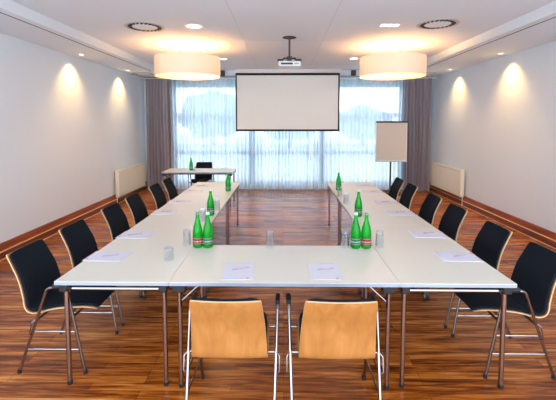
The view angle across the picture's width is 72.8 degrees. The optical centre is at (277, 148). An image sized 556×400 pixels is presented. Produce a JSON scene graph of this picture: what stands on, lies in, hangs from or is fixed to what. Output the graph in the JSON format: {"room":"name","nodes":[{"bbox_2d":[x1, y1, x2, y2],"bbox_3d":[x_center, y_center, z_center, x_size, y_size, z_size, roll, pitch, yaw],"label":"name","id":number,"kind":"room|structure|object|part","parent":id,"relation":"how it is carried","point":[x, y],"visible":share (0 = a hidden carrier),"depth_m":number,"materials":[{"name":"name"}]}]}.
{"room":"conference room","nodes":[
{"label":"conference room","id":0,"kind":"room"},
{"bbox_2d":[0,33,145,242],"bbox_3d":[-3.739,-0.089,4.774,0.200,3.078,11.281,0,4,1],"label":"wall","id":1,"kind":"structure","parent":0,"point":[68,122],"depth_m":6.20,"materials":[{"name":"white paint"}]},
{"bbox_2d":[0,181,146,260],"bbox_3d":[-3.603,1.357,4.720,0.076,0.200,10.981,0,4,1],"label":"baseboard","id":2,"kind":"structure","parent":1,"relation":"attached to","point":[45,231],"depth_m":6.09,"materials":[{"name":"brown wood"}]},
{"bbox_2d":[0,12,149,70],"bbox_3d":[-2.977,-1.449,3.979,0.031,0.005,9.300,0,4,1],"label":"air vent","id":3,"kind":"object","parent":1,"relation":"attached to","point":[0,12],"visible":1,"depth_m":5.16,"materials":[{"name":"grey"}]},
{"bbox_2d":[0,0,157,77],"bbox_3d":[-3.242,-1.551,4.517,0.798,0.126,10.981,0,4,1],"label":"trim","id":4,"kind":"structure","parent":1,"relation":"attached to","point":[9,26],"depth_m":5.42,"materials":[{"name":"white paint"}]},
{"bbox_2d":[115,163,144,202],"bbox_3d":[-3.521,0.801,9.004,0.118,0.730,1.606,0,4,1],"label":"radiator","id":5,"kind":"object","parent":1,"relation":"attached to","point":[129,179],"visible":1,"depth_m":8.81,"materials":[{"name":"beige metal"}]},
{"bbox_2d":[116,163,144,170],"bbox_3d":[-3.504,0.442,9.006,0.085,0.014,1.540,0,4,1],"label":"grille","id":6,"kind":"object","parent":5,"relation":"attached to","point":[142,164],"depth_m":9.04,"materials":[{"name":"beige metal"}]},
{"bbox_2d":[134,73,153,74],"bbox_3d":[-3.230,-1.792,9.071,0.400,0.009,0.340,0,4,1],"label":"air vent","id":7,"kind":"object","parent":1,"relation":"attached to","point":[134,73],"visible":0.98,"depth_m":9.07,"materials":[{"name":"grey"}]},
{"bbox_2d":[0,189,555,399],"bbox_3d":[0.168,1.500,4.828,8.015,0.100,11.281,0,4,1],"label":"floor","id":8,"kind":"structure","parent":0,"point":[128,364],"depth_m":3.07,"materials":[{"name":"brown wood"}]},
{"bbox_2d":[6,239,118,374],"bbox_3d":[-1.626,1.159,2.904,0.646,0.842,0.581,0,4,1],"label":"armchair","id":9,"kind":"object","parent":8,"relation":"on","point":[34,266],"visible":0.76,"depth_m":2.78,"materials":[{"name":"black fabric"}]},
{"bbox_3d":[-1.601,1.270,2.649,0.490,0.631,0.040,0,4,1],"label":"frame","id":10,"kind":"part","parent":9,"relation":"part of","materials":[{"name":"silver metal"}]},
{"bbox_3d":[-1.593,1.234,3.171,0.490,0.631,0.040,0,4,1],"label":"frame","id":11,"kind":"part","parent":9,"relation":"part of","materials":[{"name":"silver metal"}]},
{"bbox_2d":[58,219,145,325],"bbox_3d":[-1.617,1.116,3.533,0.646,0.842,0.581,0,4,1],"label":"armchair","id":12,"kind":"object","parent":8,"relation":"on","point":[79,240],"visible":0.32,"depth_m":3.45,"materials":[{"name":"black fabric"}]},
{"bbox_3d":[-1.592,1.227,3.277,0.490,0.631,0.040,0,4,1],"label":"frame","id":13,"kind":"part","parent":12,"relation":"part of","materials":[{"name":"silver metal"}]},
{"bbox_2d":[101,202,154,286],"bbox_3d":[-1.607,1.064,4.301,0.646,0.842,0.581,0,4,1],"label":"armchair","id":14,"kind":"object","parent":8,"relation":"on","point":[116,219],"visible":0.32,"depth_m":4.25,"materials":[{"name":"black fabric"}]},
{"bbox_2d":[54,224,206,385],"bbox_3d":[-1.078,1.190,3.179,0.747,0.740,1.397,0,4,1],"label":"conference table","id":15,"kind":"object","parent":8,"relation":"on","point":[148,264],"visible":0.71,"depth_m":2.68,"materials":[{"name":"beige laminate"}]},
{"bbox_3d":[-1.417,1.241,2.547,0.033,0.681,0.033,0,4,1],"label":"leg","id":16,"kind":"part","parent":15,"relation":"part of","materials":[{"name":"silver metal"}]},
{"bbox_2d":[82,251,132,261],"bbox_3d":[-1.317,0.835,2.928,0.297,0.004,0.210,0,4,3],"label":"notepad","id":17,"kind":"object","parent":15,"relation":"on","point":[96,256],"visible":1,"depth_m":2.91,"materials":[{"name":"white paper"}]},
{"bbox_2d":[115,231,155,238],"bbox_3d":[-1.309,0.797,3.487,0.297,0.004,0.210,0,4,3],"label":"notepad","id":18,"kind":"object","parent":15,"relation":"on","point":[145,234],"visible":1,"depth_m":3.49,"materials":[{"name":"white paper"}]},
{"bbox_3d":[-0.758,1.242,2.538,0.033,0.681,0.033,0,4,1],"label":"leg","id":19,"kind":"part","parent":15,"relation":"part of","materials":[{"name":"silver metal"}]},
{"bbox_3d":[-0.740,1.155,3.812,0.033,0.681,0.033,0,4,1],"label":"leg","id":20,"kind":"part","parent":15,"relation":"part of","materials":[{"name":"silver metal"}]},
{"bbox_2d":[125,193,147,225],"bbox_3d":[-1.599,1.022,4.919,0.646,0.842,0.581,0,4,1],"label":"armchair","id":21,"kind":"object","parent":8,"relation":"on","point":[135,203],"visible":0.32,"depth_m":4.87,"materials":[{"name":"black fabric"}]},
{"bbox_2d":[148,183,166,209],"bbox_3d":[-1.587,0.966,5.747,0.646,0.842,0.581,0,4,1],"label":"armchair","id":22,"kind":"object","parent":8,"relation":"on","point":[159,197],"visible":0.33,"depth_m":5.70,"materials":[{"name":"black fabric"}]},
{"bbox_2d":[162,177,177,200],"bbox_3d":[-1.579,0.925,6.356,0.646,0.842,0.581,0,4,1],"label":"armchair","id":23,"kind":"object","parent":8,"relation":"on","point":[171,190],"visible":0.35,"depth_m":6.30,"materials":[{"name":"black fabric"}]},
{"bbox_2d":[138,196,229,292],"bbox_3d":[-1.059,1.093,4.626,0.747,0.740,1.497,0,4,1],"label":"conference table","id":24,"kind":"object","parent":8,"relation":"on","point":[187,215],"visible":0.42,"depth_m":4.46,"materials":[{"name":"beige laminate"}]},
{"bbox_2d":[151,210,180,213],"bbox_3d":[-1.297,0.737,4.375,0.297,0.004,0.210,0,4,-2],"label":"notepad","id":25,"kind":"object","parent":24,"relation":"on","point":[155,211],"visible":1,"depth_m":4.34,"materials":[{"name":"white paper"}]},
{"bbox_2d":[166,200,191,203],"bbox_3d":[-1.289,0.697,4.953,0.297,0.004,0.210,0,4,-2],"label":"notepad","id":26,"kind":"object","parent":24,"relation":"on","point":[170,201],"visible":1,"depth_m":4.95,"materials":[{"name":"white paper"}]},
{"bbox_2d":[207,189,214,215],"bbox_3d":[-0.754,0.602,4.218,0.085,0.294,0.085,-2,4,-24],"label":"water bottle","id":27,"kind":"object","parent":24,"relation":"on","point":[210,202],"visible":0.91,"depth_m":4.19,"materials":[{"name":"green glass"}]},
{"bbox_3d":[-0.720,1.054,5.309,0.033,0.681,0.033,0,4,1],"label":"leg","id":28,"kind":"part","parent":24,"relation":"part of","materials":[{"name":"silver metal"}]},
{"bbox_2d":[161,168,236,206],"bbox_3d":[-1.698,0.845,8.277,1.507,0.740,0.697,0,4,1],"label":"conference table","id":29,"kind":"object","parent":8,"relation":"on","point":[172,171],"visible":0.8,"depth_m":8.03,"materials":[{"name":"beige laminate"}]},
{"bbox_2d":[189,157,192,170],"bbox_3d":[-1.894,0.330,8.225,0.085,0.294,0.085,-1,4,-12],"label":"water bottle","id":30,"kind":"object","parent":29,"relation":"on","point":[190,162],"visible":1,"depth_m":8.20,"materials":[{"name":"green glass"}]},
{"bbox_3d":[-1.702,0.535,8.007,1.267,0.035,0.024,0,4,1],"label":"rail","id":31,"kind":"part","parent":29,"relation":"part of","materials":[{"name":"black plastic"}]},
{"bbox_3d":[-1.001,0.833,8.572,0.033,0.681,0.033,0,4,1],"label":"leg","id":32,"kind":"part","parent":29,"relation":"part of","materials":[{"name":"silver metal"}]},
{"bbox_2d":[188,162,213,187],"bbox_3d":[-1.767,0.761,8.772,0.581,0.842,0.646,0,4,1],"label":"armchair","id":33,"kind":"object","parent":8,"relation":"on","point":[198,178],"visible":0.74,"depth_m":8.93,"materials":[{"name":"black fabric"}]},
{"bbox_2d":[178,182,239,244],"bbox_3d":[-1.040,1.000,5.998,0.747,0.740,1.247,0,4,1],"label":"conference table","id":34,"kind":"object","parent":8,"relation":"on","point":[218,188],"visible":0.46,"depth_m":5.86,"materials":[{"name":"beige laminate"}]},
{"bbox_2d":[182,190,203,192],"bbox_3d":[-1.278,0.646,5.701,0.297,0.004,0.210,0,4,-1],"label":"notepad","id":35,"kind":"object","parent":34,"relation":"on","point":[184,191],"visible":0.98,"depth_m":5.67,"materials":[{"name":"white paper"}]},
{"bbox_2d":[190,185,209,186],"bbox_3d":[-1.272,0.613,6.200,0.297,0.004,0.210,0,4,3],"label":"notepad","id":36,"kind":"object","parent":34,"relation":"on","point":[192,185],"visible":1,"depth_m":6.12,"materials":[{"name":"white paper"}]},
{"bbox_2d":[225,172,230,191],"bbox_3d":[-0.753,0.501,5.704,0.085,0.294,0.085,2,4,29],"label":"water bottle","id":37,"kind":"object","parent":34,"relation":"on","point":[228,181],"visible":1,"depth_m":5.68,"materials":[{"name":"green glass"}]},
{"bbox_3d":[-0.718,1.045,5.432,0.033,0.681,0.033,0,4,1],"label":"leg","id":38,"kind":"part","parent":34,"relation":"part of","materials":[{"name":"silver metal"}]},
{"bbox_3d":[-0.703,0.969,6.556,0.033,0.681,0.033,0,4,1],"label":"leg","id":39,"kind":"part","parent":34,"relation":"part of","materials":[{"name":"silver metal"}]},
{"bbox_2d":[183,292,279,399],"bbox_3d":[-0.275,1.197,2.333,0.581,0.842,0.646,0,4,1],"label":"chair","id":40,"kind":"object","parent":8,"relation":"on","point":[217,328],"visible":1,"depth_m":2.11,"materials":[{"name":"brown wood"}]},
{"bbox_3d":[-0.545,0.970,2.443,0.030,0.031,0.105,0,4,1],"label":"armrest","id":41,"kind":"part","parent":40,"relation":"part of","materials":[{"name":"black plastic"}]},
{"bbox_3d":[-0.537,1.288,2.372,0.040,0.631,0.490,0,4,1],"label":"frame","id":42,"kind":"part","parent":40,"relation":"part of","materials":[{"name":"silver metal"}]},
{"bbox_3d":[-0.013,1.289,2.365,0.040,0.631,0.490,0,4,1],"label":"frame","id":43,"kind":"part","parent":40,"relation":"part of","materials":[{"name":"silver metal"}]},
{"bbox_3d":[-0.001,0.970,2.436,0.030,0.031,0.105,0,4,1],"label":"armrest","id":44,"kind":"part","parent":40,"relation":"part of","materials":[{"name":"black plastic"}]},
{"bbox_2d":[169,245,399,389],"bbox_3d":[0.042,1.214,2.840,1.497,0.740,0.747,0,4,1],"label":"conference table","id":45,"kind":"object","parent":8,"relation":"on","point":[274,265],"visible":0.87,"depth_m":2.66,"materials":[{"name":"beige laminate"}]},
{"bbox_3d":[-0.651,1.243,2.521,0.033,0.681,0.033,0,4,1],"label":"leg","id":46,"kind":"part","parent":45,"relation":"part of","materials":[{"name":"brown metal"}]},
{"bbox_2d":[193,212,202,247],"bbox_3d":[-0.668,0.675,3.139,0.085,0.294,0.085,0,4,1],"label":"water bottle","id":47,"kind":"object","parent":45,"relation":"on","point":[197,228],"visible":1,"depth_m":3.11,"materials":[{"name":"green glass"}]},
{"bbox_3d":[-0.642,1.198,3.179,0.033,0.681,0.033,0,4,1],"label":"leg","id":48,"kind":"part","parent":45,"relation":"part of","materials":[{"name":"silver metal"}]},
{"bbox_2d":[203,212,212,247],"bbox_3d":[-0.584,0.675,3.138,0.085,0.294,0.085,0,4,1],"label":"water bottle","id":49,"kind":"object","parent":45,"relation":"on","point":[207,229],"visible":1,"depth_m":3.11,"materials":[{"name":"green glass"}]},
{"bbox_2d":[221,262,253,279],"bbox_3d":[-0.275,0.854,2.639,0.210,0.004,0.297,0,4,-1],"label":"notepad","id":50,"kind":"object","parent":45,"relation":"on","point":[228,273],"visible":1,"depth_m":2.62,"materials":[{"name":"white paper"}]},
{"bbox_2d":[308,263,342,279],"bbox_3d":[0.325,0.854,2.636,0.210,0.004,0.297,0,4,1],"label":"notepad","id":51,"kind":"object","parent":45,"relation":"on","point":[327,274],"visible":1,"depth_m":2.61,"materials":[{"name":"grey paper"}]},
{"bbox_2d":[350,212,360,248],"bbox_3d":[0.643,0.676,3.121,0.085,0.294,0.085,-1,4,-16],"label":"water bottle","id":52,"kind":"object","parent":45,"relation":"on","point":[355,241],"visible":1,"depth_m":3.09,"materials":[{"name":"green glass"}]},
{"bbox_2d":[361,212,370,248],"bbox_3d":[0.730,0.676,3.120,0.085,0.294,0.085,-2,4,-26],"label":"water bottle","id":53,"kind":"object","parent":45,"relation":"on","point":[366,229],"visible":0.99,"depth_m":3.09,"materials":[{"name":"green glass"}]},
{"bbox_3d":[0.735,1.199,3.160,0.033,0.681,0.033,0,4,1],"label":"leg","id":54,"kind":"part","parent":45,"relation":"part of","materials":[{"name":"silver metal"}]},
{"bbox_3d":[0.726,1.244,2.502,0.033,0.681,0.033,0,4,1],"label":"leg","id":55,"kind":"part","parent":45,"relation":"part of","materials":[{"name":"brown metal"}]},
{"bbox_2d":[286,293,383,399],"bbox_3d":[0.339,1.198,2.325,0.581,0.842,0.646,0,4,1],"label":"chair","id":56,"kind":"object","parent":8,"relation":"on","point":[326,328],"visible":1,"depth_m":2.10,"materials":[{"name":"brown wood"}]},
{"bbox_3d":[0.069,0.970,2.435,0.030,0.031,0.105,0,4,1],"label":"armrest","id":57,"kind":"part","parent":56,"relation":"part of","materials":[{"name":"black plastic"}]},
{"bbox_3d":[0.077,1.289,2.364,0.040,0.631,0.490,0,4,1],"label":"frame","id":58,"kind":"part","parent":56,"relation":"part of","materials":[{"name":"silver metal"}]},
{"bbox_3d":[0.601,1.290,2.357,0.040,0.631,0.490,0,4,1],"label":"frame","id":59,"kind":"part","parent":56,"relation":"part of","materials":[{"name":"silver metal"}]},
{"bbox_3d":[0.613,0.971,2.427,0.030,0.031,0.105,0,4,1],"label":"armrest","id":60,"kind":"part","parent":56,"relation":"part of","materials":[{"name":"black plastic"}]},
{"bbox_2d":[327,182,388,245],"bbox_3d":[1.210,1.002,5.967,0.747,0.740,1.247,0,4,1],"label":"conference table","id":61,"kind":"object","parent":8,"relation":"on","point":[351,188],"visible":0.45,"depth_m":5.95,"materials":[{"name":"beige laminate"}]},
{"bbox_3d":[0.888,0.971,6.534,0.033,0.681,0.033,0,4,1],"label":"leg","id":62,"kind":"part","parent":61,"relation":"part of","materials":[{"name":"brown metal"}]},
{"bbox_2d":[336,171,340,190],"bbox_3d":[0.928,0.497,5.771,0.085,0.294,0.085,4,5,44],"label":"water bottle","id":63,"kind":"object","parent":61,"relation":"on","point":[338,180],"visible":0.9,"depth_m":5.74,"materials":[{"name":"green glass"}]},
{"bbox_3d":[0.873,1.047,5.410,0.033,0.681,0.033,0,4,1],"label":"leg","id":64,"kind":"part","parent":61,"relation":"part of","materials":[{"name":"brown metal"}]},
{"bbox_2d":[356,185,374,186],"bbox_3d":[1.433,0.613,6.193,0.297,0.004,0.210,0,4,3],"label":"notepad","id":65,"kind":"object","parent":61,"relation":"on","point":[356,185],"visible":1,"depth_m":6.12,"materials":[{"name":"grey paper"}]},
{"bbox_2d":[362,190,383,192],"bbox_3d":[1.426,0.649,5.665,0.297,0.004,0.210,0,4,1],"label":"notepad","id":66,"kind":"object","parent":61,"relation":"on","point":[364,191],"visible":1,"depth_m":5.67,"materials":[{"name":"grey paper"}]},
{"bbox_2d":[337,196,430,293],"bbox_3d":[1.191,1.095,4.595,0.747,0.740,1.497,0,4,1],"label":"conference table","id":67,"kind":"object","parent":8,"relation":"on","point":[378,215],"visible":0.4,"depth_m":4.46,"materials":[{"name":"beige laminate"}]},
{"bbox_3d":[0.871,1.055,5.287,0.033,0.681,0.033,0,4,1],"label":"leg","id":68,"kind":"part","parent":67,"relation":"part of","materials":[{"name":"brown metal"}]},
{"bbox_2d":[355,190,361,216],"bbox_3d":[0.891,0.605,4.175,0.085,0.294,0.085,-2,4,-24],"label":"water bottle","id":69,"kind":"object","parent":67,"relation":"on","point":[358,202],"visible":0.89,"depth_m":4.15,"materials":[{"name":"green glass"}]},
{"bbox_2d":[373,200,399,203],"bbox_3d":[1.416,0.700,4.916,0.297,0.004,0.210,0,4,0],"label":"notepad","id":70,"kind":"object","parent":67,"relation":"on","point":[375,201],"visible":1,"depth_m":4.89,"materials":[{"name":"grey paper"}]},
{"bbox_2d":[385,210,415,214],"bbox_3d":[1.408,0.739,4.338,0.297,0.004,0.210,0,4,4],"label":"notepad","id":71,"kind":"object","parent":67,"relation":"on","point":[390,212],"visible":1,"depth_m":4.34,"materials":[{"name":"grey paper"}]},
{"bbox_2d":[375,121,407,195],"bbox_3d":[2.781,0.236,9.304,0.678,1.815,0.563,-3,5,-35],"label":"flipchart","id":72,"kind":"object","parent":8,"relation":"on","point":[391,136],"visible":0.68,"depth_m":9.28,"materials":[{"name":"white paper"}]},
{"bbox_2d":[375,161,407,161],"bbox_3d":[2.791,0.321,9.296,0.770,0.017,0.097,0,4,1],"label":"tray","id":73,"kind":"object","parent":72,"relation":"on","point":[375,161],"depth_m":9.25,"materials":[{"name":"silver metal"}]},
{"bbox_2d":[388,177,404,200],"bbox_3d":[1.760,0.922,6.390,0.646,0.842,0.581,0,4,1],"label":"armchair","id":74,"kind":"object","parent":8,"relation":"on","point":[394,190],"visible":0.3,"depth_m":6.33,"materials":[{"name":"black fabric"}]},
{"bbox_2d":[399,183,417,209],"bbox_3d":[1.751,0.964,5.772,0.646,0.842,0.581,0,4,1],"label":"armchair","id":75,"kind":"object","parent":8,"relation":"on","point":[408,193],"visible":0.38,"depth_m":5.72,"materials":[{"name":"black fabric"}]},
{"bbox_2d":[418,193,441,224],"bbox_3d":[1.740,1.022,4.924,0.646,0.842,0.581,0,4,1],"label":"armchair","id":76,"kind":"object","parent":8,"relation":"on","point":[431,203],"visible":0.45,"depth_m":4.87,"materials":[{"name":"black fabric"}]},
{"bbox_2d":[360,225,516,389],"bbox_3d":[1.171,1.193,3.149,0.747,0.740,1.397,0,4,1],"label":"conference table","id":77,"kind":"object","parent":8,"relation":"on","point":[413,262],"visible":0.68,"depth_m":2.63,"materials":[{"name":"beige laminate"}]},
{"bbox_3d":[0.851,1.157,3.791,0.033,0.681,0.033,0,4,1],"label":"leg","id":78,"kind":"part","parent":77,"relation":"part of","materials":[{"name":"brown metal"}]},
{"bbox_3d":[0.833,1.243,2.517,0.033,0.681,0.033,0,4,1],"label":"leg","id":79,"kind":"part","parent":77,"relation":"part of","materials":[{"name":"brown metal"}]},
{"bbox_2d":[410,231,448,237],"bbox_3d":[1.397,0.796,3.500,0.297,0.004,0.210,0,4,3],"label":"notepad","id":80,"kind":"object","parent":77,"relation":"on","point":[418,234],"visible":1,"depth_m":3.49,"materials":[{"name":"grey paper"}]},
{"bbox_2d":[433,251,483,261],"bbox_3d":[1.389,0.835,2.921,0.297,0.004,0.210,0,4,3],"label":"notepad","id":81,"kind":"object","parent":77,"relation":"on","point":[443,255],"visible":1,"depth_m":2.91,"materials":[{"name":"grey paper"}]},
{"bbox_3d":[1.492,1.244,2.508,0.033,0.681,0.033,0,4,1],"label":"leg","id":82,"kind":"part","parent":77,"relation":"part of","materials":[{"name":"brown metal"}]},
{"bbox_2d":[413,203,467,287],"bbox_3d":[1.731,1.066,4.275,0.646,0.842,0.581,0,4,1],"label":"chair","id":83,"kind":"object","parent":8,"relation":"on","point":[451,221],"visible":0.35,"depth_m":4.22,"materials":[{"name":"black fabric"}]},
{"bbox_2d":[423,220,511,328],"bbox_3d":[1.720,1.119,3.487,0.646,0.842,0.581,0,4,1],"label":"chair","id":84,"kind":"object","parent":8,"relation":"on","point":[489,245],"visible":0.3,"depth_m":3.41,"materials":[{"name":"black fabric"}]},
{"bbox_3d":[1.687,1.230,3.232,0.490,0.631,0.040,0,4,1],"label":"frame","id":85,"kind":"part","parent":84,"relation":"part of","materials":[{"name":"silver metal"}]},
{"bbox_2d":[451,241,555,379],"bbox_3d":[1.711,1.162,2.849,0.646,0.842,0.581,0,4,1],"label":"chair","id":86,"kind":"object","parent":8,"relation":"on","point":[534,272],"visible":0.84,"depth_m":2.74,"materials":[{"name":"black fabric"}]},
{"bbox_3d":[1.686,1.238,3.117,0.490,0.631,0.040,0,4,1],"label":"frame","id":87,"kind":"part","parent":86,"relation":"part of","materials":[{"name":"silver metal"}]},
{"bbox_3d":[1.586,0.962,2.564,0.105,0.031,0.030,0,4,1],"label":"armrest","id":88,"kind":"part","parent":86,"relation":"part of","materials":[{"name":"black plastic"}]},
{"bbox_3d":[1.679,1.274,2.594,0.490,0.631,0.040,0,4,1],"label":"frame","id":89,"kind":"part","parent":86,"relation":"part of","materials":[{"name":"silver metal"}]},
{"bbox_2d":[11,0,555,69],"bbox_3d":[0.168,-1.696,4.611,8.015,0.150,11.281,0,4,1],"label":"ceiling","id":90,"kind":"structure","parent":0,"point":[263,25],"depth_m":5.02,"materials":[{"name":"white paint"}]},
{"bbox_2d":[124,22,164,31],"bbox_3d":[-1.814,-1.651,5.142,0.524,0.011,0.524,0,4,1],"label":"ceiling vent","id":91,"kind":"object","parent":90,"relation":"in","point":[138,26],"visible":1,"depth_m":5.10,"materials":[{"name":"grey metal"}]},
{"bbox_3d":[-1.814,-1.652,5.142,0.340,0.010,0.340,0,4,1],"label":"plate","id":92,"kind":"part","parent":91,"relation":"part of","materials":[{"name":"white paint"}]},
{"bbox_2d":[154,45,219,79],"bbox_3d":[-1.532,-1.481,6.413,1.090,0.523,1.090,0,4,1],"label":"pendant lamp","id":93,"kind":"object","parent":90,"relation":"hanging from","point":[180,65],"visible":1,"depth_m":5.99,"materials":[{"name":"beige fabric"}]},
{"bbox_2d":[155,73,218,79],"bbox_3d":[-1.532,-1.234,6.429,1.078,0.004,1.078,0,4,1],"label":"diffuser","id":94,"kind":"object","parent":93,"relation":"attached to","point":[174,76],"depth_m":6.48,"materials":[{"name":"white plastic"}]},
{"bbox_2d":[185,24,203,28],"bbox_3d":[-1.134,-1.652,5.113,0.254,0.006,0.254,0,4,1],"label":"recessed light","id":95,"kind":"object","parent":90,"relation":"in","point":[192,26],"visible":1,"depth_m":5.11,"materials":[{"name":"white plastic"}]},
{"bbox_2d":[176,0,353,68],"bbox_3d":[0.063,-1.590,4.168,5.820,0.002,10.380,0,4,1],"label":"trim","id":96,"kind":"structure","parent":90,"relation":"attached to","point":[225,0],"depth_m":5.99,"materials":[{"name":"white metal"}]},
{"bbox_2d":[234,69,340,130],"bbox_3d":[0.232,-1.177,9.246,2.604,1.512,0.090,0,4,1],"label":"projection screen","id":97,"kind":"object","parent":90,"relation":"hanging from","point":[266,99],"visible":1,"depth_m":9.24,"materials":[{"name":"white plastic"}]},
{"bbox_3d":[0.232,-1.885,9.198,2.604,0.093,0.090,0,4,1],"label":"casing","id":98,"kind":"part","parent":97,"relation":"part of","materials":[{"name":"white plastic"}]},
{"bbox_2d":[278,36,300,68],"bbox_3d":[0.175,-1.473,5.800,0.360,0.455,0.286,0,4,1],"label":"ceiling projector","id":99,"kind":"object","parent":90,"relation":"hanging from","point":[289,64],"visible":1,"depth_m":5.71,"materials":[{"name":"grey plastic"}]},
{"bbox_2d":[281,62,292,64],"bbox_3d":[0.133,-1.277,5.671,0.180,0.030,0.001,0,4,1],"label":"vent grille","id":100,"kind":"object","parent":99,"relation":"attached to","point":[282,63],"depth_m":5.67,"materials":[{"name":"grey plastic"}]},
{"bbox_3d":[0.175,-1.689,5.774,0.210,0.022,0.210,0,4,1],"label":"ceiling plate","id":101,"kind":"part","parent":99,"relation":"part of","materials":[{"name":"grey metal"}]},
{"bbox_2d":[351,69,355,75],"bbox_3d":[1.853,-1.861,9.267,0.110,0.150,0.100,0,4,1],"label":"ceiling speaker","id":102,"kind":"object","parent":90,"relation":"hanging from","point":[353,72],"visible":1,"depth_m":9.22,"materials":[{"name":"grey plastic"}]},
{"bbox_2d":[379,24,400,26],"bbox_3d":[1.495,-1.646,5.047,0.260,0.008,0.140,0,4,1],"label":"recessed light","id":103,"kind":"object","parent":90,"relation":"in","point":[381,25],"visible":1,"depth_m":5.04,"materials":[{"name":"white plastic"}]},
{"bbox_2d":[359,45,426,79],"bbox_3d":[1.944,-1.481,6.415,1.090,0.523,1.090,0,4,1],"label":"pendant lamp","id":104,"kind":"object","parent":90,"relation":"hanging from","point":[392,65],"visible":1,"depth_m":6.00,"materials":[{"name":"white fabric"}]},
{"bbox_2d":[360,73,424,79],"bbox_3d":[1.944,-1.234,6.432,1.078,0.004,1.078,0,4,1],"label":"diffuser","id":105,"kind":"object","parent":104,"relation":"attached to","point":[366,76],"depth_m":6.48,"materials":[{"name":"white plastic"}]},
{"bbox_2d":[417,19,459,28],"bbox_3d":[2.114,-1.641,4.998,0.524,0.011,0.524,0,4,1],"label":"ceiling vent","id":106,"kind":"object","parent":90,"relation":"in","point":[436,23],"visible":1,"depth_m":4.97,"materials":[{"name":"grey metal"}]},
{"bbox_3d":[2.114,-1.642,4.998,0.340,0.010,0.340,0,4,1],"label":"plate","id":107,"kind":"part","parent":106,"relation":"part of","materials":[{"name":"white paint"}]},
{"bbox_2d":[144,77,430,188],"bbox_3d":[0.243,-0.454,10.148,7.615,3.078,0.200,0,4,1],"label":"wall","id":108,"kind":"structure","parent":0,"point":[145,115],"depth_m":10.08,"materials":[{"name":"white paint"}]},
{"bbox_2d":[250,134,322,183],"bbox_3d":[0.243,-0.375,10.153,6.300,2.720,0.080,0,4,1],"label":"window","id":109,"kind":"structure","parent":108,"relation":"in","point":[322,134],"depth_m":10.17,"materials":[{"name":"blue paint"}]},
{"bbox_2d":[140,77,435,79],"bbox_3d":[0.239,-1.824,9.753,7.560,0.065,0.240,0,4,1],"label":"track","id":110,"kind":"object","parent":108,"relation":"attached to","point":[422,77],"visible":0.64,"depth_m":9.66,"materials":[{"name":"white plastic"}]},
{"bbox_2d":[145,79,172,190],"bbox_3d":[-3.077,-0.347,9.799,0.694,2.888,0.248,0,4,1],"label":"drape","id":111,"kind":"object","parent":110,"relation":"hanging from","point":[158,91],"visible":0.87,"depth_m":9.76,"materials":[{"name":"grey fabric"}]},
{"bbox_2d":[171,79,250,189],"bbox_3d":[-1.755,-0.357,9.929,2.094,2.885,0.116,0,4,1],"label":"sheer curtain","id":112,"kind":"object","parent":110,"relation":"hanging from","point":[203,111],"visible":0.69,"depth_m":9.92,"materials":[{"name":"white fabric"}]},
{"bbox_2d":[251,131,322,189],"bbox_3d":[0.235,-0.355,9.902,1.894,2.885,0.115,0,4,1],"label":"sheer curtain","id":113,"kind":"object","parent":110,"relation":"hanging from","point":[285,160],"visible":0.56,"depth_m":9.95,"materials":[{"name":"white fabric"}]},
{"bbox_2d":[323,79,404,189],"bbox_3d":[2.255,-0.354,9.877,2.154,2.885,0.110,0,4,1],"label":"sheer curtain","id":114,"kind":"object","parent":110,"relation":"hanging from","point":[350,150],"visible":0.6,"depth_m":9.87,"materials":[{"name":"white fabric"}]},
{"bbox_2d":[403,78,431,191],"bbox_3d":[3.572,-0.340,9.699,0.693,2.888,0.263,0,4,1],"label":"drape","id":115,"kind":"object","parent":110,"relation":"hanging from","point":[418,92],"visible":0.88,"depth_m":9.67,"materials":[{"name":"grey fabric"}]},
{"bbox_2d":[220,70,358,77],"bbox_3d":[0.138,-1.906,9.649,5.820,0.113,0.601,0,4,1],"label":"trim","id":116,"kind":"structure","parent":108,"relation":"attached to","point":[228,73],"depth_m":9.37,"materials":[{"name":"white paint"}]},
{"bbox_2d":[430,41,555,232],"bbox_3d":[4.075,-0.082,4.667,0.200,3.078,11.281,0,4,1],"label":"wall","id":117,"kind":"structure","parent":0,"point":[494,121],"depth_m":6.64,"materials":[{"name":"white paint"}]},
{"bbox_2d":[430,162,464,205],"bbox_3d":[3.971,0.792,8.865,0.118,0.765,1.676,0,4,1],"label":"radiator","id":118,"kind":"object","parent":117,"relation":"attached to","point":[447,178],"visible":1,"depth_m":8.66,"materials":[{"name":"beige metal"}]},
{"bbox_3d":[3.923,0.703,8.887,0.019,0.560,1.610,0,4,1],"label":"panel","id":119,"kind":"part","parent":118,"relation":"part of","materials":[{"name":"beige metal"}]},
{"bbox_2d":[431,162,461,170],"bbox_3d":[3.955,0.416,8.867,0.085,0.014,1.610,0,4,1],"label":"grille","id":120,"kind":"object","parent":118,"relation":"attached to","point":[432,163],"depth_m":8.87,"materials":[{"name":"beige metal"}]},
{"bbox_2d":[425,1,555,76],"bbox_3d":[3.475,-1.545,4.426,0.997,0.126,10.981,0,4,1],"label":"trim","id":121,"kind":"structure","parent":117,"relation":"attached to","point":[543,33],"depth_m":5.62,"materials":[{"name":"white paint"}]},
{"bbox_2d":[428,17,555,66],"bbox_3d":[3.096,-1.444,3.896,0.031,0.005,9.300,0,4,1],"label":"air vent","id":122,"kind":"object","parent":117,"relation":"attached to","point":[553,17],"visible":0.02,"depth_m":5.25,"materials":[{"name":"grey metal"}]},
{"bbox_2d":[430,182,555,248],"bbox_3d":[3.936,1.364,4.616,0.076,0.200,10.981,0,4,1],"label":"baseboard","id":123,"kind":"structure","parent":117,"relation":"attached to","point":[545,236],"depth_m":6.56,"materials":[{"name":"brown wood"}]}
]}

